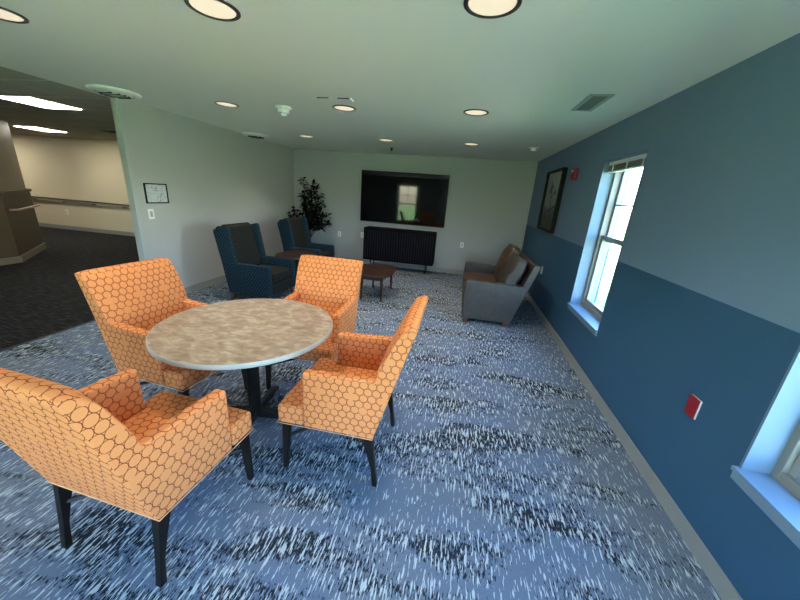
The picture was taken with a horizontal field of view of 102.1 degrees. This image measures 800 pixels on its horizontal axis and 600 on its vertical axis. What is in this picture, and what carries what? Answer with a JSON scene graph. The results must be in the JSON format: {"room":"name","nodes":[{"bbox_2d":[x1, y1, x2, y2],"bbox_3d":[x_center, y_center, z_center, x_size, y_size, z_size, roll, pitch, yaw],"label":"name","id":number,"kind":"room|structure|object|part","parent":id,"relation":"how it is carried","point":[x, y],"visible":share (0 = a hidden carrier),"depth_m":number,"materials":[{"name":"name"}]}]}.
{"room":"care facility","nodes":[
{"label":"care facility","id":0,"kind":"room"},
{"bbox_2d":[0,119,43,258],"bbox_3d":[-11.247,-1.580,3.642,8.240,2.440,7.340,7,18,9],"label":"wall","id":1,"kind":"structure","parent":0,"point":[20,232],"depth_m":5.97,"materials":[{"name":"brown paint"}]},
{"bbox_2d":[0,188,31,193],"bbox_3d":[-9.358,-1.883,5.084,4.792,0.045,11.077,-10,23,-37],"label":"trim","id":2,"kind":"structure","parent":1,"relation":"attached to","point":[26,189],"depth_m":5.92,"materials":[{"name":"brown wood"}]},
{"bbox_2d":[0,243,46,265],"bbox_3d":[-9.437,-0.804,5.436,4.792,0.110,11.077,-10,23,-37],"label":"baseboard","id":3,"kind":"structure","parent":1,"relation":"attached to","point":[19,259],"depth_m":5.88,"materials":[{"name":"brown paint"}]},
{"bbox_2d":[9,204,39,212],"bbox_3d":[-7.134,-1.742,6.173,0.139,0.094,1.400,-9,22,-34],"label":"handrail","id":4,"kind":"object","parent":1,"relation":"attached to","point":[33,205],"visible":1,"depth_m":5.94,"materials":[{"name":"brown wood"}]},
{"bbox_2d":[11,135,133,231],"bbox_3d":[-8.482,-3.132,9.016,12.235,2.440,0.350,7,18,9],"label":"wall","id":5,"kind":"structure","parent":0,"point":[52,167],"depth_m":8.88,"materials":[{"name":"beige paint"}]},
{"bbox_2d":[31,196,129,207],"bbox_3d":[-8.324,-2.650,8.896,11.300,0.102,0.100,7,18,9],"label":"handrail","id":6,"kind":"object","parent":5,"relation":"attached to","point":[33,197],"visible":0.38,"depth_m":8.93,"materials":[{"name":"brown wood"}]},
{"bbox_2d":[38,222,134,236],"bbox_3d":[-8.499,-1.962,9.191,12.035,0.110,0.015,7,18,9],"label":"baseboard","id":7,"kind":"structure","parent":5,"relation":"attached to","point":[40,224],"depth_m":9.25,"materials":[{"name":"grey"}]},
{"bbox_2d":[110,97,294,287],"bbox_3d":[-2.889,-1.665,5.784,0.085,2.440,3.933,7,18,9],"label":"wall","id":8,"kind":"structure","parent":0,"point":[214,176],"depth_m":4.85,"materials":[{"name":"grey paint"}]},
{"bbox_2d":[113,98,147,260],"bbox_3d":[-3.218,-1.139,3.935,0.044,2.339,0.046,7,18,9],"label":"trim","id":9,"kind":"structure","parent":8,"relation":"attached to","point":[117,103],"depth_m":3.82,"materials":[{"name":"grey paint"}]},
{"bbox_2d":[147,209,154,218],"bbox_3d":[-3.171,-1.096,4.124,0.010,0.125,0.080,7,18,9],"label":"light switch","id":10,"kind":"object","parent":8,"relation":"attached to","point":[150,211],"visible":1,"depth_m":4.12,"materials":[{"name":"white plastic"}]},
{"bbox_2d":[143,183,168,203],"bbox_3d":[-3.129,-1.370,4.158,0.015,0.244,0.324,7,18,9],"label":"framed piece","id":11,"kind":"object","parent":8,"relation":"attached to","point":[154,192],"visible":1,"depth_m":4.14,"materials":[{"name":"black"}]},
{"bbox_2d":[184,275,226,293],"bbox_3d":[-2.966,-0.552,6.134,0.097,0.101,3.933,7,18,9],"label":"baseboard","id":12,"kind":"structure","parent":8,"relation":"attached to","point":[199,286],"depth_m":5.15,"materials":[{"name":"grey"}]},
{"bbox_2d":[0,226,721,599],"bbox_3d":[-6.806,-0.192,4.492,17.628,0.100,9.950,7,18,9],"label":"floor","id":13,"kind":"structure","parent":0,"point":[500,476],"depth_m":1.85,"materials":[{"name":"carpet"}]},
{"bbox_2d":[0,319,95,351],"bbox_3d":[-3.915,0.827,1.854,0.025,0.006,5.260,7,18,9],"label":"trim","id":14,"kind":"structure","parent":13,"relation":"on","point":[94,319],"depth_m":3.30,"materials":[{"name":"grey"}]},
{"bbox_2d":[0,367,253,587],"bbox_3d":[-1.182,0.615,1.461,0.608,1.032,0.756,8,18,12],"label":"upholstered armchair","id":15,"kind":"object","parent":13,"relation":"on","point":[100,440],"visible":1,"depth_m":1.26,"materials":[{"name":"orange fabric"}]},
{"bbox_3d":[-1.507,0.953,1.468,0.032,0.342,0.106,8,18,12],"label":"leg","id":16,"kind":"part","parent":15,"relation":"part of","materials":[{"name":"black wood"}]},
{"bbox_3d":[-1.230,0.522,1.184,0.608,0.690,0.271,8,18,12],"label":"backrest","id":17,"kind":"part","parent":15,"relation":"part of","materials":[{"name":"orange fabric"}]},
{"bbox_3d":[-1.444,0.573,1.500,0.062,0.367,0.472,8,18,12],"label":"armrest","id":18,"kind":"part","parent":15,"relation":"part of","materials":[{"name":"orange fabric"}]},
{"bbox_3d":[-0.989,1.028,1.354,0.032,0.342,0.106,8,18,12],"label":"leg","id":19,"kind":"part","parent":15,"relation":"part of","materials":[{"name":"black wood"}]},
{"bbox_3d":[-0.927,0.648,1.386,0.062,0.367,0.472,8,18,12],"label":"armrest","id":20,"kind":"part","parent":15,"relation":"part of","materials":[{"name":"orange fabric"}]},
{"bbox_3d":[-1.161,0.690,1.605,0.596,0.120,0.517,8,18,12],"label":"seat","id":21,"kind":"part","parent":15,"relation":"part of","materials":[{"name":"orange fabric"}]},
{"bbox_3d":[-0.870,0.883,1.825,0.044,0.342,0.052,8,18,12],"label":"leg","id":22,"kind":"part","parent":15,"relation":"part of","materials":[{"name":"black wood"}]},
{"bbox_2d":[74,258,247,395],"bbox_3d":[-1.650,0.280,2.380,0.756,1.032,0.608,9,19,15],"label":"upholstered armchair","id":23,"kind":"object","parent":13,"relation":"on","point":[126,301],"visible":0.59,"depth_m":2.16,"materials":[{"name":"orange fabric"}]},
{"bbox_3d":[-1.869,0.081,2.388,0.271,0.690,0.608,9,19,15],"label":"backrest","id":24,"kind":"part","parent":23,"relation":"part of","materials":[{"name":"orange fabric"}]},
{"bbox_3d":[-1.741,0.343,2.137,0.472,0.367,0.062,9,19,15],"label":"armrest","id":25,"kind":"part","parent":23,"relation":"part of","materials":[{"name":"orange fabric"}]},
{"bbox_3d":[-1.426,0.732,2.162,0.052,0.342,0.044,9,19,15],"label":"leg","id":26,"kind":"part","parent":23,"relation":"part of","materials":[{"name":"black wood"}]},
{"bbox_3d":[-1.546,0.406,2.386,0.517,0.120,0.596,9,19,15],"label":"seat","id":27,"kind":"part","parent":23,"relation":"part of","materials":[{"name":"orange fabric"}]},
{"bbox_3d":[-1.589,0.194,2.626,0.472,0.367,0.062,9,19,15],"label":"armrest","id":28,"kind":"part","parent":23,"relation":"part of","materials":[{"name":"orange fabric"}]},
{"bbox_3d":[-1.276,0.586,2.643,0.052,0.342,0.044,9,19,15],"label":"leg","id":29,"kind":"part","parent":23,"relation":"part of","materials":[{"name":"black wood"}]},
{"bbox_2d":[145,298,332,455],"bbox_3d":[-1.033,0.513,2.269,1.094,0.746,1.094,7,18,9],"label":"round table","id":30,"kind":"object","parent":13,"relation":"on","point":[248,334],"visible":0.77,"depth_m":2.04,"materials":[{"name":"stone"}]},
{"bbox_2d":[213,222,295,299],"bbox_3d":[-2.107,-0.561,4.788,0.827,1.072,0.710,8,18,10],"label":"chair","id":31,"kind":"object","parent":13,"relation":"on","point":[248,270],"visible":0.99,"depth_m":4.57,"materials":[{"name":"blue fabric"}]},
{"bbox_3d":[-2.413,-0.054,4.688,0.068,0.130,0.045,8,18,10],"label":"leg","id":32,"kind":"part","parent":31,"relation":"part of","materials":[{"name":"black wood"}]},
{"bbox_3d":[-2.315,-0.807,4.759,0.236,0.616,0.540,8,18,10],"label":"backrest","id":33,"kind":"part","parent":31,"relation":"part of","materials":[{"name":"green fabric"}]},
{"bbox_3d":[-2.140,-0.289,4.545,0.731,0.442,0.085,8,18,10],"label":"armrest","id":34,"kind":"part","parent":31,"relation":"part of","materials":[{"name":"blue fabric"}]},
{"bbox_2d":[260,264,291,283],"bbox_3d":[-1.981,-0.393,4.811,0.525,0.153,0.536,8,18,10],"label":"seat cushion","id":35,"kind":"object","parent":31,"relation":"on","point":[281,273],"depth_m":4.82,"materials":[{"name":"grey fabric"}]},
{"bbox_3d":[-2.007,-0.470,5.128,0.731,0.442,0.085,8,18,10],"label":"armrest","id":36,"kind":"part","parent":31,"relation":"part of","materials":[{"name":"blue fabric"}]},
{"bbox_3d":[-2.036,-0.244,4.870,0.595,0.170,0.540,8,18,10],"label":"seat rail","id":37,"kind":"part","parent":31,"relation":"part of","materials":[{"name":"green fabric"}]},
{"bbox_2d":[275,250,316,277],"bbox_3d":[-1.775,-0.521,5.582,0.600,0.550,0.740,7,18,9],"label":"side table","id":38,"kind":"object","parent":13,"relation":"on","point":[294,254],"visible":0.57,"depth_m":5.51,"materials":[{"name":"brown wood"}]},
{"bbox_2d":[277,217,333,256],"bbox_3d":[-1.796,-1.025,6.277,0.827,1.072,0.710,7,18,10],"label":"chair","id":39,"kind":"object","parent":13,"relation":"on","point":[294,231],"visible":0.65,"depth_m":6.16,"materials":[{"name":"blue fabric"}]},
{"bbox_3d":[-2.005,-1.270,6.245,0.236,0.616,0.540,7,18,10],"label":"backrest","id":40,"kind":"part","parent":39,"relation":"part of","materials":[{"name":"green fabric"}]},
{"bbox_3d":[-1.826,-0.752,6.034,0.731,0.442,0.085,7,18,10],"label":"armrest","id":41,"kind":"part","parent":39,"relation":"part of","materials":[{"name":"blue fabric"}]},
{"bbox_3d":[-1.699,-0.934,6.618,0.731,0.442,0.085,7,18,10],"label":"armrest","id":42,"kind":"part","parent":39,"relation":"part of","materials":[{"name":"blue fabric"}]},
{"bbox_2d":[321,251,331,256],"bbox_3d":[-1.669,-0.857,6.301,0.525,0.153,0.536,7,18,10],"label":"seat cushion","id":43,"kind":"object","parent":39,"relation":"on","point":[323,253],"depth_m":6.32,"materials":[{"name":"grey fabric"}]},
{"bbox_2d":[286,177,332,237],"bbox_3d":[-2.020,-1.755,7.211,1.099,1.847,0.628,7,18,9],"label":"potted plant","id":44,"kind":"object","parent":13,"relation":"on","point":[312,214],"visible":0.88,"depth_m":7.07,"materials":[{"name":"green plant"}]},
{"bbox_2d":[265,255,362,389],"bbox_3d":[-0.743,0.191,2.858,0.608,1.032,0.756,7,18,9],"label":"upholstered armchair","id":45,"kind":"object","parent":13,"relation":"on","point":[330,284],"visible":0.49,"depth_m":2.95,"materials":[{"name":"orange fabric"}]},
{"bbox_3d":[-1.088,0.585,2.690,0.044,0.342,0.052,7,18,9],"label":"leg","id":46,"kind":"part","parent":45,"relation":"part of","materials":[{"name":"black wood"}]},
{"bbox_3d":[-1.001,0.144,2.913,0.062,0.367,0.472,7,18,9],"label":"armrest","id":47,"kind":"part","parent":45,"relation":"part of","materials":[{"name":"orange fabric"}]},
{"bbox_3d":[-0.773,0.333,2.784,0.596,0.120,0.517,7,18,9],"label":"seat","id":48,"kind":"part","parent":45,"relation":"part of","materials":[{"name":"orange fabric"}]},
{"bbox_3d":[-0.686,-0.042,3.032,0.608,0.690,0.271,7,18,9],"label":"backrest","id":49,"kind":"part","parent":45,"relation":"part of","materials":[{"name":"orange fabric"}]},
{"bbox_3d":[-0.478,0.210,2.828,0.062,0.367,0.472,7,18,9],"label":"armrest","id":50,"kind":"part","parent":45,"relation":"part of","materials":[{"name":"orange fabric"}]},
{"bbox_2d":[277,296,428,486],"bbox_3d":[-0.272,0.496,2.032,0.756,1.032,0.608,7,18,9],"label":"upholstered armchair","id":51,"kind":"object","parent":13,"relation":"on","point":[350,394],"visible":1,"depth_m":1.77,"materials":[{"name":"orange fabric"}]},
{"bbox_3d":[-0.674,0.859,1.943,0.052,0.342,0.044,7,18,9],"label":"leg","id":52,"kind":"part","parent":51,"relation":"part of","materials":[{"name":"black wood"}]},
{"bbox_3d":[-0.395,0.590,2.084,0.517,0.120,0.596,7,18,9],"label":"seat","id":53,"kind":"part","parent":51,"relation":"part of","materials":[{"name":"orange fabric"}]},
{"bbox_3d":[-0.303,0.567,1.776,0.472,0.367,0.062,7,18,9],"label":"armrest","id":54,"kind":"part","parent":51,"relation":"part of","materials":[{"name":"orange fabric"}]},
{"bbox_3d":[-0.207,0.410,2.277,0.472,0.367,0.062,7,18,9],"label":"armrest","id":55,"kind":"part","parent":51,"relation":"part of","materials":[{"name":"orange fabric"}]},
{"bbox_3d":[-0.177,0.922,1.861,0.106,0.342,0.032,7,18,9],"label":"leg","id":56,"kind":"part","parent":51,"relation":"part of","materials":[{"name":"black wood"}]},
{"bbox_3d":[-0.081,0.765,2.365,0.106,0.342,0.032,7,18,9],"label":"leg","id":57,"kind":"part","parent":51,"relation":"part of","materials":[{"name":"black wood"}]},
{"bbox_3d":[-0.022,0.363,1.942,0.271,0.690,0.608,7,18,9],"label":"backrest","id":58,"kind":"part","parent":51,"relation":"part of","materials":[{"name":"orange fabric"}]},
{"bbox_2d":[360,264,395,301],"bbox_3d":[-0.382,-0.302,5.436,0.570,0.420,0.940,7,18,9],"label":"coffee table","id":59,"kind":"object","parent":13,"relation":"on","point":[374,272],"visible":0.9,"depth_m":5.17,"materials":[{"name":"brown wood"}]},
{"bbox_3d":[-0.605,-0.201,5.122,0.045,0.392,0.049,7,18,9],"label":"leg","id":60,"kind":"part","parent":59,"relation":"part of","materials":[{"name":"brown wood"}]},
{"bbox_3d":[-0.296,-0.163,5.074,0.045,0.392,0.049,7,18,9],"label":"leg","id":61,"kind":"part","parent":59,"relation":"part of","materials":[{"name":"brown wood"}]},
{"bbox_2d":[363,226,436,273],"bbox_3d":[-0.017,-1.116,7.238,1.570,0.901,0.428,7,18,9],"label":"sideboard","id":62,"kind":"object","parent":13,"relation":"on","point":[417,247],"visible":0.98,"depth_m":7.02,"materials":[{"name":"black wood"}]},
{"bbox_3d":[-0.421,-1.204,7.091,0.761,0.650,0.010,7,18,9],"label":"door","id":63,"kind":"part","parent":62,"relation":"part of","materials":[{"name":"black wood"}]},
{"bbox_3d":[0.333,-1.110,6.973,0.761,0.650,0.010,7,18,9],"label":"door","id":64,"kind":"part","parent":62,"relation":"part of","materials":[{"name":"black wood"}]},
{"bbox_2d":[462,243,540,326],"bbox_3d":[1.454,-0.327,4.974,0.917,1.009,1.430,7,18,9],"label":"loveseat","id":65,"kind":"object","parent":13,"relation":"on","point":[490,292],"visible":1,"depth_m":4.38,"materials":[{"name":"grey fabric"}]},
{"bbox_3d":[1.514,-0.366,5.654,0.816,0.542,0.110,7,18,9],"label":"armrest","id":66,"kind":"part","parent":65,"relation":"part of","materials":[{"name":"grey leather"}]},
{"bbox_2d":[463,271,495,282],"bbox_3d":[1.332,-0.312,5.324,0.575,0.163,0.598,7,18,9],"label":"seat cushion","id":67,"kind":"object","parent":65,"relation":"on","point":[478,275],"depth_m":5.33,"materials":[{"name":"brown leather"}]},
{"bbox_3d":[1.272,0.020,4.415,0.816,0.542,0.110,7,18,9],"label":"armrest","id":68,"kind":"part","parent":65,"relation":"part of","materials":[{"name":"grey fabric"}]},
{"bbox_2d":[494,243,519,278],"bbox_3d":[1.699,-0.593,5.163,0.318,0.586,0.610,7,18,9],"label":"cushion","id":69,"kind":"object","parent":65,"relation":"on","point":[511,248],"depth_m":5.01,"materials":[{"name":"brown leather"}]},
{"bbox_2d":[496,253,526,284],"bbox_3d":[1.565,-0.386,4.577,0.342,0.559,0.610,7,18,9],"label":"cushion","id":70,"kind":"object","parent":65,"relation":"on","point":[513,271],"depth_m":4.33,"materials":[{"name":"grey fabric"}]},
{"bbox_3d":[1.765,-0.271,4.931,0.280,0.812,1.412,7,18,9],"label":"frame","id":71,"kind":"part","parent":65,"relation":"part of","materials":[{"name":"grey fabric"}]},
{"bbox_2d":[0,0,799,161],"bbox_3d":[-6.505,-2.845,3.578,17.850,0.660,10.000,7,18,9],"label":"ceiling","id":72,"kind":"structure","parent":0,"point":[410,70],"depth_m":2.15,"materials":[{"name":"white paint"}]},
{"bbox_2d":[0,7,28,23],"bbox_3d":[-2.243,-1.598,1.798,0.244,0.007,0.244,7,18,9],"label":"recessed light","id":73,"kind":"object","parent":72,"relation":"in","point":[7,15],"visible":1,"depth_m":1.84,"materials":[{"name":"grey"}]},
{"bbox_2d":[15,126,68,132],"bbox_3d":[-7.839,-3.728,7.063,0.610,0.010,0.610,7,18,9],"label":"ceiling light panel","id":74,"kind":"object","parent":72,"relation":"attached to","point":[27,127],"visible":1,"depth_m":7.00,"materials":[{"name":"white plastic"}]},
{"bbox_2d":[0,95,84,109],"bbox_3d":[-4.697,-2.566,4.213,0.610,0.010,0.610,7,18,9],"label":"ceiling light panel","id":75,"kind":"object","parent":72,"relation":"attached to","point":[22,99],"visible":1,"depth_m":4.16,"materials":[{"name":"white plastic"}]},
{"bbox_2d":[98,130,115,132],"bbox_3d":[-5.789,-3.413,6.565,0.500,0.014,0.300,7,18,9],"label":"ceiling vent","id":76,"kind":"object","parent":72,"relation":"in","point":[109,131],"visible":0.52,"depth_m":6.46,"materials":[{"name":"grey metal"}]},
{"bbox_2d":[85,84,141,98],"bbox_3d":[-2.945,-2.133,3.340,0.444,0.047,0.444,7,18,9],"label":"ceiling vent","id":77,"kind":"object","parent":72,"relation":"in","point":[114,92],"visible":1,"depth_m":3.25,"materials":[{"name":"white plastic"}]},
{"bbox_2d":[184,0,240,21],"bbox_3d":[-0.919,-1.433,1.591,0.244,0.007,0.244,7,18,9],"label":"recessed light","id":78,"kind":"object","parent":72,"relation":"in","point":[220,10],"visible":1,"depth_m":1.60,"materials":[{"name":"beige"}]},
{"bbox_2d":[214,101,238,107],"bbox_3d":[-1.901,-2.145,3.548,0.244,0.007,0.244,7,18,9],"label":"recessed light","id":79,"kind":"object","parent":72,"relation":"in","point":[221,103],"visible":1,"depth_m":3.54,"materials":[{"name":"beige"}]},
{"bbox_2d":[242,132,269,138],"bbox_3d":[-2.485,-2.834,5.589,0.444,0.047,0.444,7,18,9],"label":"ceiling vent","id":80,"kind":"object","parent":72,"relation":"in","point":[249,134],"visible":1,"depth_m":5.48,"materials":[{"name":"white plastic"}]},
{"bbox_2d":[275,105,291,116],"bbox_3d":[-1.259,-2.038,3.499,0.170,0.090,0.170,7,18,9],"label":"smoke detector","id":81,"kind":"object","parent":72,"relation":"attached to","point":[283,110],"visible":1,"depth_m":3.45,"materials":[{"name":"white plastic"}]},
{"bbox_2d":[299,135,313,137],"bbox_3d":[-1.549,-2.708,5.350,0.244,0.007,0.244,7,18,9],"label":"recessed light","id":82,"kind":"object","parent":72,"relation":"in","point":[306,136],"visible":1,"depth_m":5.36,"materials":[{"name":"beige"}]},
{"bbox_2d":[316,97,332,101],"bbox_3d":[-0.709,-1.884,3.034,0.140,0.016,0.092,7,18,9],"label":"ceiling vent","id":83,"kind":"object","parent":72,"relation":"in","point":[317,98],"visible":1,"depth_m":3.01,"materials":[{"name":"white plastic"}]},
{"bbox_2d":[332,105,355,111],"bbox_3d":[-0.577,-1.980,3.341,0.244,0.007,0.244,7,18,9],"label":"recessed light","id":84,"kind":"object","parent":72,"relation":"in","point":[346,108],"visible":1,"depth_m":3.34,"materials":[{"name":"beige"}]},
{"bbox_2d":[336,97,353,101],"bbox_3d":[-0.512,-1.860,3.003,0.140,0.016,0.092,7,18,9],"label":"ceiling vent","id":85,"kind":"object","parent":72,"relation":"in","point":[340,99],"visible":1,"depth_m":2.98,"materials":[{"name":"white plastic"}]},
{"bbox_2d":[378,138,392,141],"bbox_3d":[-0.226,-2.543,5.143,0.244,0.007,0.244,7,18,9],"label":"recessed light","id":86,"kind":"object","parent":72,"relation":"in","point":[381,139],"visible":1,"depth_m":5.15,"materials":[{"name":"beige"}]},
{"bbox_2d":[463,143,478,145],"bbox_3d":[1.089,-2.379,4.938,0.244,0.007,0.244,7,18,9],"label":"recessed light","id":87,"kind":"object","parent":72,"relation":"in","point":[469,144],"visible":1,"depth_m":4.95,"materials":[{"name":"beige"}]},
{"bbox_2d":[463,109,488,115],"bbox_3d":[0.737,-1.816,3.136,0.244,0.007,0.244,7,18,9],"label":"recessed light","id":88,"kind":"object","parent":72,"relation":"in","point":[472,112],"visible":1,"depth_m":3.13,"materials":[{"name":"beige"}]},
{"bbox_2d":[463,0,521,18],"bbox_3d":[0.395,-1.270,1.386,0.244,0.007,0.244,7,18,9],"label":"recessed light","id":89,"kind":"object","parent":72,"relation":"in","point":[486,9],"visible":1,"depth_m":1.42,"materials":[{"name":"beige"}]},
{"bbox_2d":[528,147,539,151],"bbox_3d":[2.015,-2.271,4.886,0.150,0.050,0.150,7,18,9],"label":"smoke detector","id":90,"kind":"object","parent":72,"relation":"attached to","point":[533,149],"visible":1,"depth_m":4.85,"materials":[{"name":"white plastic"}]},
{"bbox_2d":[571,94,614,110],"bbox_3d":[1.536,-1.582,2.600,0.170,0.008,0.470,7,18,9],"label":"ceiling vent","id":91,"kind":"object","parent":72,"relation":"in","point":[591,102],"visible":1,"depth_m":2.56,"materials":[{"name":"grey"}]},
{"bbox_2d":[293,149,537,269],"bbox_3d":[0.063,-1.942,7.297,5.342,2.440,0.150,7,18,9],"label":"wall","id":92,"kind":"structure","parent":0,"point":[489,200],"depth_m":7.05,"materials":[{"name":"grey paint"}]},
{"bbox_2d":[334,256,463,274],"bbox_3d":[0.003,-0.805,7.578,5.246,0.101,0.012,7,18,9],"label":"baseboard","id":93,"kind":"structure","parent":92,"relation":"attached to","point":[398,265],"depth_m":7.52,"materials":[{"name":"grey"}]},
{"bbox_2d":[360,170,449,227],"bbox_3d":[0.072,-2.215,7.090,1.910,1.082,0.075,7,18,9],"label":"television","id":94,"kind":"object","parent":92,"relation":"attached to","point":[417,199],"visible":1,"depth_m":7.05,"materials":[{"name":"black plastic"}]},
{"bbox_2d":[522,33,799,599],"bbox_3d":[1.960,-0.229,2.478,0.272,2.440,9.503,7,18,9],"label":"wall","id":95,"kind":"structure","parent":0,"point":[703,301],"depth_m":1.79,"materials":[{"name":"blue paint"}]},
{"bbox_2d":[537,167,567,233],"bbox_3d":[2.359,-1.548,5.066,0.060,0.910,0.920,7,18,9],"label":"framed picture","id":96,"kind":"object","parent":95,"relation":"attached to","point":[555,179],"visible":1,"depth_m":5.02,"materials":[{"name":"black wood"}]},
{"bbox_2d":[540,171,561,229],"bbox_3d":[2.378,-1.546,5.063,0.020,0.850,0.860,7,18,9],"label":"print","id":97,"kind":"object","parent":96,"relation":"attached to","point":[552,182],"depth_m":5.08,"materials":[{"name":"grey paper"}]},
{"bbox_2d":[570,168,578,180],"bbox_3d":[2.215,-1.600,4.119,0.065,0.144,0.124,7,18,9],"label":"fire alarm","id":98,"kind":"object","parent":95,"relation":"attached to","point":[573,176],"visible":1,"depth_m":4.08,"materials":[{"name":"red plastic"}]},
{"bbox_2d":[567,149,648,335],"bbox_3d":[2.071,-0.531,3.154,0.259,1.600,0.858,7,18,9],"label":"window","id":99,"kind":"structure","parent":95,"relation":"in","point":[611,186],"depth_m":3.46,"materials":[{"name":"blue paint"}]},
{"bbox_3d":[1.965,0.172,3.394,0.149,0.020,0.858,7,18,9],"label":"sill","id":100,"kind":"part","parent":99,"relation":"part of","materials":[{"name":"blue paint"}]},
{"bbox_3d":[2.100,-0.225,3.244,0.035,0.754,0.760,7,18,9],"label":"sash","id":101,"kind":"part","parent":99,"relation":"part of","materials":[{"name":"grey plastic"}]},
{"bbox_3d":[2.141,-0.543,3.137,0.120,1.556,0.850,7,18,9],"label":"frame","id":102,"kind":"part","parent":99,"relation":"part of","materials":[{"name":"grey plastic"}]},
{"bbox_3d":[2.188,-0.878,3.023,0.035,0.754,0.760,7,18,9],"label":"sash","id":103,"kind":"part","parent":99,"relation":"part of","materials":[{"name":"grey plastic"}]},
{"bbox_2d":[608,153,646,172],"bbox_3d":[2.088,-1.235,2.931,0.060,0.100,0.818,7,18,9],"label":"window blind","id":104,"kind":"object","parent":99,"relation":"attached to","point":[636,162],"visible":0.62,"depth_m":2.94,"materials":[{"name":"white plastic"}]},
{"bbox_3d":[2.087,-1.194,2.944,0.051,0.013,0.810,7,18,9],"label":"rail","id":105,"kind":"part","parent":104,"relation":"part of","materials":[{"name":"white plastic"}]},
{"bbox_3d":[2.093,-1.266,2.921,0.055,0.034,0.818,7,18,9],"label":"head rail","id":106,"kind":"part","parent":104,"relation":"part of","materials":[{"name":"white plastic"}]},
{"bbox_2d":[526,292,742,599],"bbox_3d":[1.738,0.863,2.862,0.012,0.101,9.203,7,18,9],"label":"baseboard","id":107,"kind":"structure","parent":95,"relation":"attached to","point":[715,574],"depth_m":1.94,"materials":[{"name":"grey"}]},
{"bbox_2d":[684,394,702,419],"bbox_3d":[1.600,0.583,1.768,0.016,0.115,0.076,7,18,9],"label":"wall plate","id":108,"kind":"object","parent":95,"relation":"attached to","point":[693,405],"visible":1,"depth_m":1.76,"materials":[{"name":"red plastic"}]},
{"bbox_2d":[730,345,799,548],"bbox_3d":[1.617,0.196,0.827,0.259,1.600,0.858,7,18,9],"label":"window","id":109,"kind":"structure","parent":95,"relation":"in","point":[768,472],"depth_m":1.37,"materials":[{"name":"blue paint"}]},
{"bbox_3d":[1.511,0.899,1.067,0.149,0.020,0.858,7,18,9],"label":"sill","id":110,"kind":"part","parent":109,"relation":"part of","materials":[{"name":"blue paint"}]},
{"bbox_3d":[1.687,0.184,0.810,0.120,1.556,0.850,7,18,9],"label":"frame","id":111,"kind":"part","parent":109,"relation":"part of","materials":[{"name":"grey plastic"}]},
{"bbox_3d":[1.646,0.502,0.917,0.035,0.754,0.760,7,18,9],"label":"sash","id":112,"kind":"part","parent":109,"relation":"part of","materials":[{"name":"grey plastic"}]},
{"label":"outside","id":113,"kind":"structure","parent":0,"visible":0},
{"bbox_2d":[595,222,627,309],"bbox_3d":[21.312,1.299,6.902,80.000,0.200,100.000,7,18,9],"label":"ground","id":114,"kind":"structure","parent":113,"point":[620,229],"depth_m":9.50,"materials":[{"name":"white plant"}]},
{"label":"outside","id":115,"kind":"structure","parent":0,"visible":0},
{"bbox_2d":[607,248,619,264],"bbox_3d":[0.433,-1.407,10.133,17.400,0.020,100.000,7,18,9],"label":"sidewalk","id":116,"kind":"structure","parent":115,"point":[613,255],"depth_m":13.00,"materials":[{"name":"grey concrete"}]}
]}

